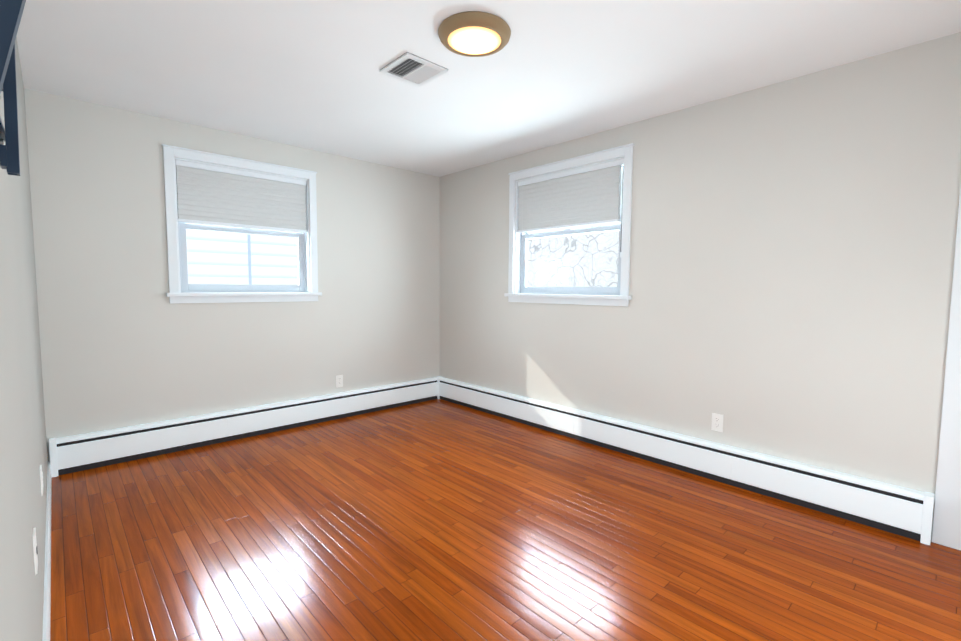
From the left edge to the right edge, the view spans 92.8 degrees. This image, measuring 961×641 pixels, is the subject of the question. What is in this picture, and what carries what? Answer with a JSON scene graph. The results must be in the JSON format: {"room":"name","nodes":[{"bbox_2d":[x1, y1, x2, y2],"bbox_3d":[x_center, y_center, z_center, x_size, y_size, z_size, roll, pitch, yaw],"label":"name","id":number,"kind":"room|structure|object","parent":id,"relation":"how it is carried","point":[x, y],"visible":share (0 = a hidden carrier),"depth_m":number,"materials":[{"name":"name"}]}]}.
{"room":"empty bedroom","nodes":[
{"label":"empty bedroom","id":0,"kind":"room"},
{"bbox_2d":[0,37,47,640],"bbox_3d":[-1.221,-0.066,1.087,0.150,2.440,4.822,-3,6,-43],"label":"wall","id":1,"kind":"structure","parent":0,"point":[23,455],"depth_m":1.22,"materials":[{"name":"paint"}]},
{"bbox_2d":[0,0,25,175],"bbox_3d":[-0.791,-0.469,0.789,0.111,0.385,0.514,-3,6,-43],"label":"bracket","id":2,"kind":"object","parent":1,"relation":"attached to","point":[11,12],"visible":1,"depth_m":0.89,"materials":[{"name":"blue metal"}]},
{"bbox_2d":[33,527,37,574],"bbox_3d":[-1.325,0.686,1.364,0.007,0.115,0.070,-3,6,-43],"label":"electrical outlet","id":3,"kind":"object","parent":1,"relation":"attached to","point":[35,549],"visible":1,"depth_m":1.34,"materials":[{"name":"white plastic"}]},
{"bbox_2d":[40,465,43,495],"bbox_3d":[-1.891,0.687,1.973,0.008,0.115,0.070,-3,6,-43],"label":"electrical outlet","id":4,"kind":"object","parent":1,"relation":"attached to","point":[41,478],"visible":1,"depth_m":1.95,"materials":[{"name":"white plastic"}]},
{"bbox_2d":[42,461,51,640],"bbox_3d":[-1.220,1.097,1.282,0.014,0.092,4.669,-3,6,-43],"label":"baseboard","id":5,"kind":"structure","parent":1,"relation":"attached to","point":[47,604],"depth_m":1.88,"materials":[{"name":"white wood"}]},
{"bbox_2d":[24,88,438,460],"bbox_3d":[-1.684,-0.284,4.046,3.516,2.440,0.150,-3,6,-43],"label":"wall","id":6,"kind":"structure","parent":0,"point":[124,342],"depth_m":3.43,"materials":[{"name":"paint"}]},
{"bbox_2d":[161,144,321,303],"bbox_3d":[-1.918,-0.723,3.760,1.168,1.144,0.198,-3,6,-43],"label":"window","id":7,"kind":"structure","parent":6,"relation":"in","point":[175,295],"depth_m":3.61,"materials":[{"name":"white wood"}]},
{"bbox_2d":[176,185,305,292],"bbox_3d":[-1.950,-0.723,3.794,0.976,0.978,0.084,-3,6,-43],"label":"window panel","id":8,"kind":"object","parent":7,"relation":"attached to","point":[183,227],"visible":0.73,"depth_m":3.75,"materials":[{"name":"grey plastic"}]},
{"bbox_2d":[175,160,306,232],"bbox_3d":[-1.902,-0.983,3.726,0.968,0.447,0.046,-3,6,-43],"label":"window shade","id":9,"kind":"object","parent":7,"relation":"attached to","point":[213,195],"visible":0.9,"depth_m":3.67,"materials":[{"name":"white fabric"}]},
{"bbox_2d":[49,377,437,476],"bbox_3d":[-1.637,0.820,4.027,3.136,0.240,0.069,-3,6,-43],"label":"baseboard heater","id":10,"kind":"object","parent":6,"relation":"attached to","point":[79,452],"visible":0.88,"depth_m":3.60,"materials":[{"name":"white metal"}]},
{"bbox_2d":[336,375,342,387],"bbox_3d":[-1.335,0.575,4.332,0.070,0.115,0.008,-3,6,-43],"label":"electrical outlet","id":11,"kind":"object","parent":6,"relation":"attached to","point":[339,380],"visible":1,"depth_m":4.33,"materials":[{"name":"white plastic"}]},
{"bbox_2d":[16,0,960,176],"bbox_3d":[-0.032,-1.412,2.194,3.516,0.100,4.972,-3,6,-43],"label":"ceiling","id":12,"kind":"structure","parent":0,"point":[307,74],"depth_m":2.43,"materials":[{"name":"paint"}]},
{"bbox_2d":[380,52,447,86],"bbox_3d":[-0.369,-1.381,2.532,0.270,0.014,0.270,-3,6,-43],"label":"ceiling vent","id":13,"kind":"object","parent":12,"relation":"in","point":[408,67],"visible":1,"depth_m":2.52,"materials":[{"name":"silver metal"}]},
{"bbox_2d":[438,11,510,56],"bbox_3d":[-0.029,-1.331,2.162,0.344,0.056,0.344,-3,6,-43],"label":"ceiling light fixture","id":14,"kind":"object","parent":12,"relation":"attached to","point":[474,34],"visible":1,"depth_m":2.09,"materials":[{"name":"brown metal"}]},
{"bbox_2d":[50,399,960,640],"bbox_3d":[-0.050,1.122,2.379,3.516,0.100,4.972,-3,6,-43],"label":"floor","id":15,"kind":"structure","parent":0,"point":[437,520],"depth_m":2.17,"materials":[{"name":"brown wood"}]},
{"bbox_2d":[435,376,441,398],"bbox_3d":[-0.465,0.749,5.114,0.072,0.240,0.072,-3,6,-43],"label":"baseboard heater","id":16,"kind":"object","parent":15,"relation":"on","point":[438,381],"visible":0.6,"depth_m":5.07,"materials":[{"name":"white metal"}]},
{"bbox_2d":[439,32,960,539],"bbox_3d":[1.242,-0.216,3.377,0.150,2.440,4.822,-3,6,-43],"label":"wall","id":17,"kind":"structure","parent":0,"point":[793,242],"depth_m":2.74,"materials":[{"name":"paint"}]},
{"bbox_2d":[504,143,633,306],"bbox_3d":[0.731,-0.733,3.857,0.198,1.184,1.268,-3,6,-43],"label":"window","id":18,"kind":"structure","parent":17,"relation":"in","point":[623,298],"depth_m":3.71,"materials":[{"name":"white wood"}]},
{"bbox_2d":[517,159,623,256],"bbox_3d":[0.717,-0.873,3.833,0.046,0.727,1.068,-3,6,-43],"label":"window shade","id":19,"kind":"object","parent":18,"relation":"attached to","point":[587,196],"visible":0.94,"depth_m":3.76,"materials":[{"name":"white fabric"}]},
{"bbox_2d":[520,166,623,294],"bbox_3d":[0.765,-0.732,3.889,0.084,1.018,1.076,-3,6,-43],"label":"window panel","id":20,"kind":"object","parent":18,"relation":"attached to","point":[574,290],"visible":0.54,"depth_m":3.87,"materials":[{"name":"white glass"}]},
{"bbox_2d":[439,377,934,544],"bbox_3d":[0.887,0.864,3.668,0.069,0.240,3.902,-3,6,-43],"label":"baseboard heater","id":21,"kind":"object","parent":17,"relation":"attached to","point":[900,510],"visible":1,"depth_m":2.88,"materials":[{"name":"white metal"}]},
{"bbox_2d":[711,413,723,431],"bbox_3d":[1.547,0.667,2.990,0.008,0.115,0.070,-3,6,-43],"label":"electrical outlet","id":22,"kind":"object","parent":17,"relation":"attached to","point":[717,423],"visible":1,"depth_m":2.99,"materials":[{"name":"white plastic"}]},
{"bbox_2d":[931,184,960,550],"bbox_3d":[2.279,0.051,2.148,0.026,2.100,0.135,-3,6,-43],"label":"door frame","id":23,"kind":"structure","parent":17,"relation":"attached to","point":[946,529],"depth_m":2.19,"materials":[{"name":"white wood"}]},
{"label":"outside","id":24,"kind":"structure","parent":0,"visible":0},
{"bbox_2d":[185,222,297,284],"bbox_3d":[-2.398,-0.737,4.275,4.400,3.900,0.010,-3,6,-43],"label":"window pane","id":25,"kind":"structure","parent":24,"point":[274,254],"depth_m":4.37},
{"bbox_2d":[527,169,622,286],"bbox_3d":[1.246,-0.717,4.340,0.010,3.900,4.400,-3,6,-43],"label":"view","id":26,"kind":"structure","parent":24,"point":[543,249],"depth_m":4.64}
]}

